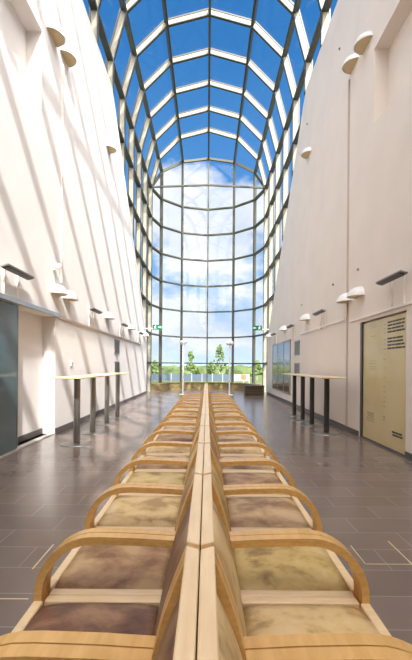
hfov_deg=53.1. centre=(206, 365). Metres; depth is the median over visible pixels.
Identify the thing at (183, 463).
cushion
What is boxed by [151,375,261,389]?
meadow
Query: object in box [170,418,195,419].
seat cushion
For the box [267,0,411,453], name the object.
wall
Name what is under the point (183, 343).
floor lamp
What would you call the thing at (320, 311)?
strip light
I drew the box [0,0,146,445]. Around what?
wall
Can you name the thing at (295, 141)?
trim
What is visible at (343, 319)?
trim
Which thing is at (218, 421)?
seat cushion
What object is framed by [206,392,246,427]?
armchair
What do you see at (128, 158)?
trim
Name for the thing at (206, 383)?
armchair
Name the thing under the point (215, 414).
seat cushion
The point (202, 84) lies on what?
trim
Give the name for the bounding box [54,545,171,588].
seat cushion
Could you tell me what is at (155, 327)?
exit sign
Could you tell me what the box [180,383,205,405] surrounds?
armchair
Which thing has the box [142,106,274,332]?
trim
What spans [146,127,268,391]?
trim
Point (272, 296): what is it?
trim
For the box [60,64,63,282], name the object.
conduit
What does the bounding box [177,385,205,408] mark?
armchair
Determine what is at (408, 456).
baseboard
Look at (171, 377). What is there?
fence
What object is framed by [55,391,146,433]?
baseboard
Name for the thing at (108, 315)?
wall sconce
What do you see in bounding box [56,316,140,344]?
trim
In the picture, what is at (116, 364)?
air vent
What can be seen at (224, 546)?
cushion
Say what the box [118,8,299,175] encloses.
trim
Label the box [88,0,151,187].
trim
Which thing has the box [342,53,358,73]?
wall sconce
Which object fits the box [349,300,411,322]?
trim
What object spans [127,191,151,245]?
trim
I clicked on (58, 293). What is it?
diffuser
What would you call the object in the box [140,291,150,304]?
trim
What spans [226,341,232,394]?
floor lamp
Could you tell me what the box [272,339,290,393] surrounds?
window
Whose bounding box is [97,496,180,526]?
seat cushion
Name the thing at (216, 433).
cushion
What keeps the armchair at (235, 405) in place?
on the floor
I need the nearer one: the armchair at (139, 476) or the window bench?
the armchair at (139, 476)
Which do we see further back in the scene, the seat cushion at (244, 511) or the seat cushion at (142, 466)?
the seat cushion at (142, 466)
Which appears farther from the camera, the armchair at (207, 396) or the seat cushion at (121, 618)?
the armchair at (207, 396)
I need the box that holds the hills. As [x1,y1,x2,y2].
[151,364,262,366]
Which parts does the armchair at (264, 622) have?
rail, rail, armrest, armrest, rail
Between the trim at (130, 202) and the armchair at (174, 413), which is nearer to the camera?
the armchair at (174, 413)
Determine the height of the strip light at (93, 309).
0.441 m
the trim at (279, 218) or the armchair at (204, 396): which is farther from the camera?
the trim at (279, 218)
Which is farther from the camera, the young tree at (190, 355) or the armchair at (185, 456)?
the young tree at (190, 355)
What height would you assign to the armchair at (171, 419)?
0.865 m
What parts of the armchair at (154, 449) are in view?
rail, armrest, armrest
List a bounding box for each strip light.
[0,263,34,298]
[88,307,102,327]
[119,323,128,336]
[270,333,276,343]
[286,324,294,338]
[312,309,326,329]
[376,270,407,307]
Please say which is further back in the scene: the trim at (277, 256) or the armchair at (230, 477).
the trim at (277, 256)
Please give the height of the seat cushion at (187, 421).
0.078 m
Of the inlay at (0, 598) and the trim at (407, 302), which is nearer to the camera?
the inlay at (0, 598)
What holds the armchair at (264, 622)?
on the floor
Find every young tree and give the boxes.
[151,360,158,380]
[185,351,196,373]
[208,361,215,373]
[211,344,227,373]
[250,360,262,374]
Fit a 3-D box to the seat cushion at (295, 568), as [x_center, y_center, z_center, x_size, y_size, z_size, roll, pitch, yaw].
[0.364,0.954,1.998,0.474,0.078,0.551,0,0,0]
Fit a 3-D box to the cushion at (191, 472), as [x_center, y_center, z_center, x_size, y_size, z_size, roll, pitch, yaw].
[-0.098,0.713,1.998,0.128,0.422,0.555,0,0,0]
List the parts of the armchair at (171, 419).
armrest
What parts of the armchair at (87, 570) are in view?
rail, rail, armrest, armrest, rail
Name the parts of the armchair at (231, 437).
armrest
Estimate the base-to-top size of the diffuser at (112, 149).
0.010 m
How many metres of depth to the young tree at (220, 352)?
43.86 m
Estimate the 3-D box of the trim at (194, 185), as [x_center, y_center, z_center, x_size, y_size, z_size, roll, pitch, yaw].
[0.072,-9.190,21.070,5.723,0.190,0.100,0,0,0]
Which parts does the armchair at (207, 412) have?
rail, armrest, armrest, rail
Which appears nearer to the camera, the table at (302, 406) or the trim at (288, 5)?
the table at (302, 406)
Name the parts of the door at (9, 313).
glass panel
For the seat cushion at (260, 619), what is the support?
on the armchair at (264, 622)
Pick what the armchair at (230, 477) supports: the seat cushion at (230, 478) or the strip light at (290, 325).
the seat cushion at (230, 478)
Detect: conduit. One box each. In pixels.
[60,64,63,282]
[345,79,349,425]
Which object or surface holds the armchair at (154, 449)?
on the floor
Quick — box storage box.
[243,385,264,395]
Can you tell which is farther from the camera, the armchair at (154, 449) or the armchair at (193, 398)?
the armchair at (193, 398)
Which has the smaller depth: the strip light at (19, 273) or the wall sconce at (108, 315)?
the strip light at (19, 273)
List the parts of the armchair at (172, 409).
armrest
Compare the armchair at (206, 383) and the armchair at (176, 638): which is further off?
the armchair at (206, 383)
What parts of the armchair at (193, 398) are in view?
armrest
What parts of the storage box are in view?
lid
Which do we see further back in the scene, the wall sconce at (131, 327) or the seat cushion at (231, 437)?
the wall sconce at (131, 327)
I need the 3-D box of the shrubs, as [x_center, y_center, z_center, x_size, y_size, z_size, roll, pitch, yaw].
[-0.233,1.034,95.006,79.485,2.544,72.191,0,0,0]
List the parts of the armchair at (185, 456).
rail, armrest, rail, armrest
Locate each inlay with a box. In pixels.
[0,598,28,599]
[32,544,53,568]
[366,564,411,564]
[388,541,411,563]
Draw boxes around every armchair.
[0,474,201,648]
[0,546,198,659]
[46,443,203,597]
[92,426,204,529]
[117,415,204,497]
[134,407,204,470]
[145,402,205,454]
[153,398,205,441]
[160,394,205,430]
[165,392,205,425]
[169,389,205,420]
[172,388,205,414]
[175,386,205,409]
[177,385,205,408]
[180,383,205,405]
[197,546,411,659]
[201,474,411,653]
[203,443,357,600]
[204,426,314,530]
[205,408,275,473]
[205,415,290,495]
[206,383,232,405]
[206,385,233,408]
[206,386,236,409]
[206,388,239,415]
[206,389,242,420]
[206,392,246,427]
[206,394,250,430]
[206,398,256,441]
[206,402,264,455]
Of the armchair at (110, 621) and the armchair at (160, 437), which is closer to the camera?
the armchair at (110, 621)
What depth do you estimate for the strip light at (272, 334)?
16.88 m
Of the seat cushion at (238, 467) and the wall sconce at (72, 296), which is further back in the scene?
the wall sconce at (72, 296)
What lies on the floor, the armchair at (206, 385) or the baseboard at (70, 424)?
the armchair at (206, 385)
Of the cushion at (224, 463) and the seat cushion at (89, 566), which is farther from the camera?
the cushion at (224, 463)
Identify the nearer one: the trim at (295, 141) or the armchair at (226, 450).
the armchair at (226, 450)
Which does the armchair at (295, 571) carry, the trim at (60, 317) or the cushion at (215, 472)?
the cushion at (215, 472)
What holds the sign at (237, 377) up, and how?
on the meadow
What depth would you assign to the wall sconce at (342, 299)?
8.24 m
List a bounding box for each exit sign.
[146,325,161,329]
[252,326,268,329]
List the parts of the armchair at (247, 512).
rail, armrest, rail, armrest, rail, rail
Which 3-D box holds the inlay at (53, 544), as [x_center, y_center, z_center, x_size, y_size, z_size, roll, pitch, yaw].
[-1.110,1.291,2.800,0.010,0.002,0.360,0,0,0]
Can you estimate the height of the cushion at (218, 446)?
0.422 m
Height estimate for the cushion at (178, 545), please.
0.422 m
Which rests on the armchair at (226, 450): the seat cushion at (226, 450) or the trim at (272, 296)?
the seat cushion at (226, 450)
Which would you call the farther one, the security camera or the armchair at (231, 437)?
the security camera
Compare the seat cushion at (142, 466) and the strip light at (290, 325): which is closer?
the seat cushion at (142, 466)
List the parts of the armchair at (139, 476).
rail, armrest, rail, armrest, rail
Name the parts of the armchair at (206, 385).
armrest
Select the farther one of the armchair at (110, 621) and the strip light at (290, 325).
the strip light at (290, 325)
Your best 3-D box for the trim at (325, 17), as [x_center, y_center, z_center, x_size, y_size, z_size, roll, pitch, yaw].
[0.080,-10.186,10.538,6.160,3.968,0.100,0,0,0]
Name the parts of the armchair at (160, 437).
armrest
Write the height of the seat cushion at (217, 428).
0.078 m
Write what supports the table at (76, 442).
on the floor
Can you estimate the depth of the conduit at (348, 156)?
8.36 m
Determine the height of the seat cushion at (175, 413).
0.078 m
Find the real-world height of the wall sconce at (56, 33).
0.190 m
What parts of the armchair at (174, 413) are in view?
armrest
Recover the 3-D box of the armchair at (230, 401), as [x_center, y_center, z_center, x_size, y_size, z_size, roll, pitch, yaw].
[0.311,0.870,7.982,0.658,0.865,0.663,0,0,0]
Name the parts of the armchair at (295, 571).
rail, armrest, armrest, rail, rail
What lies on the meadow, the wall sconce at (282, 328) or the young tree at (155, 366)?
the young tree at (155, 366)
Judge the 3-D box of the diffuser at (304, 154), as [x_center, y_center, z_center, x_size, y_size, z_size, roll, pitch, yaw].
[2.794,-6.015,11.700,0.223,0.010,0.446,0,0,0]
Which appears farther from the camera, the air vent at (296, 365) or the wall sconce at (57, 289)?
the air vent at (296, 365)
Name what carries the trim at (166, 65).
on the wall at (100, 265)
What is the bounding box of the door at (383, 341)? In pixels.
[360,313,405,457]
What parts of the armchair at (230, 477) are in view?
rail, rail, armrest, armrest, rail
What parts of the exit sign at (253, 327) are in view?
sign panel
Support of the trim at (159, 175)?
attached to the trim at (177, 139)
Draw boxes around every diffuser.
[52,292,66,295]
[61,50,75,65]
[106,145,115,152]
[301,151,310,157]
[343,58,357,72]
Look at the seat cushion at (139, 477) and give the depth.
3.36 m
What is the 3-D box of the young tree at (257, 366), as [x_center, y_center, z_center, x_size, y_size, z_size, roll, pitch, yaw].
[5.527,0.443,45.872,1.365,2.302,1.329,0,0,27]
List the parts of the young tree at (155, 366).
crown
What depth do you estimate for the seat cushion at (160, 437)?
5.24 m
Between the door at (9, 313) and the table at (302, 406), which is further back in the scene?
the table at (302, 406)
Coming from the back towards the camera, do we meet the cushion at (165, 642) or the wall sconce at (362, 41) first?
the wall sconce at (362, 41)
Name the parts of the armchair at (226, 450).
armrest, rail, armrest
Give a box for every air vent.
[114,339,119,353]
[114,361,119,372]
[294,340,299,355]
[294,363,299,373]
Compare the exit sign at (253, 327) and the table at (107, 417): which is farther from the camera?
the exit sign at (253, 327)
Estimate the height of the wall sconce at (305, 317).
0.190 m
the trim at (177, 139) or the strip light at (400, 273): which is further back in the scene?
the trim at (177, 139)
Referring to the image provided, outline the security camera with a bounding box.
[53,263,61,283]
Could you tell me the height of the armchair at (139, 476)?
0.865 m
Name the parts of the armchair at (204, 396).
rail, armrest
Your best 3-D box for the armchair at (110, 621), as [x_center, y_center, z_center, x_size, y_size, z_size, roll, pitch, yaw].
[-0.351,0.865,1.333,0.658,0.865,0.663,0,0,0]
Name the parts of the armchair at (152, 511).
rail, rail, armrest, rail, armrest, rail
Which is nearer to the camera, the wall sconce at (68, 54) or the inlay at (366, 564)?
the inlay at (366, 564)
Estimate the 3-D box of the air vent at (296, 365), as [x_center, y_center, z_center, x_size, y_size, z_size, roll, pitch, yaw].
[2.849,0.102,13.050,0.020,0.400,0.700,0,0,0]
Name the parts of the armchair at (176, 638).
armrest, rail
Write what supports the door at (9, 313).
in the wall at (100, 265)
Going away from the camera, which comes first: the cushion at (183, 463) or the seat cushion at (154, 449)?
the cushion at (183, 463)
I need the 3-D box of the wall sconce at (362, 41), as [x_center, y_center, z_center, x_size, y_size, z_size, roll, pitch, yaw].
[2.787,-5.893,7.450,0.235,0.190,0.470,0,0,0]
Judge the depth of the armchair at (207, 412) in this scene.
4.03 m
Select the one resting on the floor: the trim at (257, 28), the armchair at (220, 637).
the armchair at (220, 637)
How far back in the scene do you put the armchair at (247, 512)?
2.61 m
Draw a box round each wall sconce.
[46,22,64,46]
[50,284,67,295]
[60,46,76,66]
[62,290,78,301]
[105,312,114,319]
[106,142,116,153]
[128,324,135,329]
[279,325,285,330]
[300,314,309,320]
[301,147,310,158]
[336,293,352,303]
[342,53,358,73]
[347,286,364,298]
[354,31,372,54]
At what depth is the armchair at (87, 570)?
1.85 m
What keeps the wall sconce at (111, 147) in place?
attached to the wall at (100, 265)
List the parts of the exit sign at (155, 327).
sign panel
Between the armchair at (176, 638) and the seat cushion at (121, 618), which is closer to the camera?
the armchair at (176, 638)
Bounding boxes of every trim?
[18,428,42,442]
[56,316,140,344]
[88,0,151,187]
[89,0,330,47]
[106,0,312,94]
[117,121,151,216]
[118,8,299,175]
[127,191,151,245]
[128,48,289,240]
[134,246,151,275]
[135,79,280,291]
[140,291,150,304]
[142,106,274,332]
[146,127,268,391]
[152,157,264,186]
[153,184,263,188]
[264,122,300,217]
[264,192,289,246]
[264,247,281,276]
[264,292,274,305]
[300,318,345,334]
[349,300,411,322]
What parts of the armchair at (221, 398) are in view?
armrest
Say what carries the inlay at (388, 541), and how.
on the floor
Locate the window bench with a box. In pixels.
[152,382,261,390]
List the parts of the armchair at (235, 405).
armrest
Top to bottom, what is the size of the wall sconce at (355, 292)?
0.190 m
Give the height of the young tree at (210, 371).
2.190 m
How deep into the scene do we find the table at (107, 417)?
9.25 m
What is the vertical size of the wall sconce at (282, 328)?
0.190 m
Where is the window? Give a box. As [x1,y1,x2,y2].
[119,0,332,383]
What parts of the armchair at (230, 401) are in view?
armrest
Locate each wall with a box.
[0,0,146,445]
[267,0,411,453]
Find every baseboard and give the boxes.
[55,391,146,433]
[267,392,411,460]
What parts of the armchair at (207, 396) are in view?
armrest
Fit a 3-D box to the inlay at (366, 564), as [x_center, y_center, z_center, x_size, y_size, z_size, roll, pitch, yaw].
[1.200,1.309,2.720,0.300,0.002,0.010,0,0,0]
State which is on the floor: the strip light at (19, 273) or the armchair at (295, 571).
the armchair at (295, 571)
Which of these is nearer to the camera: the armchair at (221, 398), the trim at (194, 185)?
the armchair at (221, 398)
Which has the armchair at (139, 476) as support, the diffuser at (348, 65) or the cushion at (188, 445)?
the cushion at (188, 445)
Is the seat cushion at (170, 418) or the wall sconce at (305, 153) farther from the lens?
the wall sconce at (305, 153)
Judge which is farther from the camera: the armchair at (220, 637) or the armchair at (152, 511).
the armchair at (152, 511)
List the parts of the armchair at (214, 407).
armrest, rail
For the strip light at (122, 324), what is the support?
attached to the wall at (100, 265)
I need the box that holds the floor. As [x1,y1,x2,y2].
[0,389,411,659]
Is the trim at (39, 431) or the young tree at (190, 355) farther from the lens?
the young tree at (190, 355)
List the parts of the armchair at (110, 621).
rail, armrest, rail, armrest, rail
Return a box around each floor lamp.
[179,341,186,394]
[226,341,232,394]
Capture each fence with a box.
[151,373,230,381]
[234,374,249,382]
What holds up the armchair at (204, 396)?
on the floor
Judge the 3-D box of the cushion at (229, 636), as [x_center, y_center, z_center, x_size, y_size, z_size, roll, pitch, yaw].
[0.061,0.715,0.667,0.128,0.422,0.555,0,0,0]
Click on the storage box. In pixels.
(249, 390)
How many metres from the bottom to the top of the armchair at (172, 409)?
0.865 m
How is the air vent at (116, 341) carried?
in the wall at (100, 265)
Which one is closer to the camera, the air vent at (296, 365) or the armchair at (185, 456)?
the armchair at (185, 456)
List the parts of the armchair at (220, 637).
rail, armrest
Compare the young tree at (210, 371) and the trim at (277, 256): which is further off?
the young tree at (210, 371)
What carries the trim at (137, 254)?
attached to the wall at (100, 265)
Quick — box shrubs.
[153,365,262,376]
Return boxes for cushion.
[23,603,158,635]
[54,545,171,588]
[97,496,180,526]
[126,472,185,484]
[136,455,188,468]
[147,446,190,452]
[154,503,190,635]
[155,434,192,441]
[155,598,179,659]
[164,427,194,430]
[166,421,194,425]
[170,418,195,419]
[171,462,195,550]
[173,412,197,414]
[181,441,197,497]
[187,427,199,466]
[209,416,219,451]
[209,425,222,472]
[210,439,226,501]
[211,461,234,558]
[213,501,246,635]
[214,413,237,415]
[215,418,241,420]
[216,427,247,430]
[217,434,254,441]
[217,595,242,659]
[218,421,244,425]
[219,447,262,453]
[221,456,272,469]
[223,472,282,484]
[227,496,309,527]
[234,546,349,590]
[243,604,378,635]
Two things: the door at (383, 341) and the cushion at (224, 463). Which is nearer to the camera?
the cushion at (224, 463)
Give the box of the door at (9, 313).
[0,293,59,457]
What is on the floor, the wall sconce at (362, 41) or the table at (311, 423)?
the table at (311, 423)
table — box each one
[51,374,111,446]
[96,373,130,424]
[282,373,309,421]
[297,375,345,435]
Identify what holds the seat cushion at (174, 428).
on the armchair at (204, 396)
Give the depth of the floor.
4.34 m
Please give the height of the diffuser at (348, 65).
0.010 m
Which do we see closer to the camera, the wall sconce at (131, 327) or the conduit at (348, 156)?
the conduit at (348, 156)
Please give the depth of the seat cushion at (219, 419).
7.10 m
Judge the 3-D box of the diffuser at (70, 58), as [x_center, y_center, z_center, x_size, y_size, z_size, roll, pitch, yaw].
[-2.699,-6.058,8.100,0.223,0.010,0.446,0,0,0]
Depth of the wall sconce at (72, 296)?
8.25 m
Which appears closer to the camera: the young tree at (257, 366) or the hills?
the young tree at (257, 366)
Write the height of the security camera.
0.364 m

